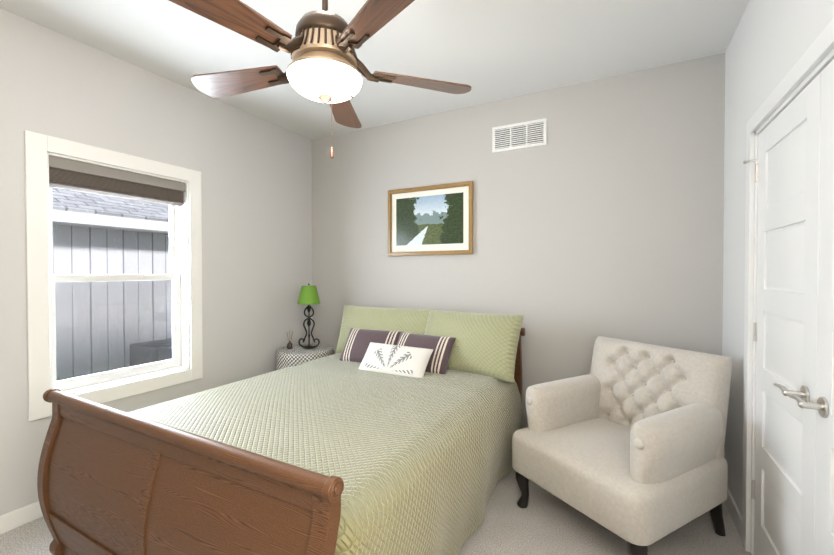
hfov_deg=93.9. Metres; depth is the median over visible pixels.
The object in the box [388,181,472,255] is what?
picture frame
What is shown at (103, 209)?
house
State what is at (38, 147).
window
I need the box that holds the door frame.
[742,18,833,554]
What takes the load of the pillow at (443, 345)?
on the bed
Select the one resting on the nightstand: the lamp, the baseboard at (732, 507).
the lamp
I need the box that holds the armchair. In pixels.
[512,336,731,554]
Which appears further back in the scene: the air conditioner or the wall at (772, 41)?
the air conditioner
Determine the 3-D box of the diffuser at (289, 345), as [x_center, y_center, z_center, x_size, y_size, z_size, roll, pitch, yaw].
[-1.164,0.567,3.561,0.060,0.170,0.061,0,1,28]
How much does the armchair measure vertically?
0.946 m
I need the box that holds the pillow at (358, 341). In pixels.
[340,328,400,362]
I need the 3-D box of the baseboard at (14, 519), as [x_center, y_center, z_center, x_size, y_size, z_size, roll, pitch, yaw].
[-1.957,1.286,2.435,0.017,0.095,3.710,0,1,28]
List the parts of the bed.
footboard, headboard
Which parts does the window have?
window sash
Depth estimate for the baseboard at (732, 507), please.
2.11 m
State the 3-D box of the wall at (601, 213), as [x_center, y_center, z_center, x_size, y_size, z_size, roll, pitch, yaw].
[0.453,-0.049,3.323,3.725,2.740,0.150,0,1,28]
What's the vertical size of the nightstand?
0.645 m
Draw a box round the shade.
[49,155,184,205]
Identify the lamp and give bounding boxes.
[297,283,319,348]
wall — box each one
[0,8,311,515]
[312,53,724,428]
[722,0,833,541]
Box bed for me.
[37,305,524,554]
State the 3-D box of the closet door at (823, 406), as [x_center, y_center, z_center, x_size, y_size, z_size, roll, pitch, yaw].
[1.151,0.337,1.003,0.098,2.006,0.713,0,1,28]
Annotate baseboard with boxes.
[0,501,42,533]
[725,487,741,538]
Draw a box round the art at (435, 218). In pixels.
[396,192,462,245]
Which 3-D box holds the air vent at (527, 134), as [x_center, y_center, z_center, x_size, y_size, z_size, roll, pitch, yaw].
[0.793,-1.105,3.038,0.420,0.200,0.009,0,1,28]
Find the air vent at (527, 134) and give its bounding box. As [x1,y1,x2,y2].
[492,118,546,152]
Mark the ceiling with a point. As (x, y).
(487, 51)
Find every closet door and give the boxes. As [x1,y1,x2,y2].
[743,72,820,554]
[789,59,833,554]
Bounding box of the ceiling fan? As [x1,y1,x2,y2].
[169,0,471,157]
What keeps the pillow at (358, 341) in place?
on the bed
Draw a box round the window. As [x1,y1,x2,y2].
[24,130,202,420]
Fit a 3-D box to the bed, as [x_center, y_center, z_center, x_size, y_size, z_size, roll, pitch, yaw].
[-0.432,0.800,2.358,1.729,1.068,2.276,0,1,28]
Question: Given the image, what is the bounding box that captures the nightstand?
[276,344,333,369]
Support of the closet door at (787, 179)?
in the wall at (772, 41)
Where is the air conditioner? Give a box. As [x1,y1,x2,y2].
[130,338,171,366]
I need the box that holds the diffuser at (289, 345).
[287,331,292,348]
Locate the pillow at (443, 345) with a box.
[397,332,455,373]
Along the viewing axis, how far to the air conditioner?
5.46 m
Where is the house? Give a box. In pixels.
[52,187,171,380]
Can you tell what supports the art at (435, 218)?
attached to the picture frame at (432, 220)
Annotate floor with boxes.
[0,467,751,554]
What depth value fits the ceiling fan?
1.54 m
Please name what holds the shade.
attached to the window
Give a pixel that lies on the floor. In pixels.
(544, 522)
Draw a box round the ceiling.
[0,0,749,139]
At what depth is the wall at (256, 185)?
2.82 m
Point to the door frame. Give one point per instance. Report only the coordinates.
(818, 50)

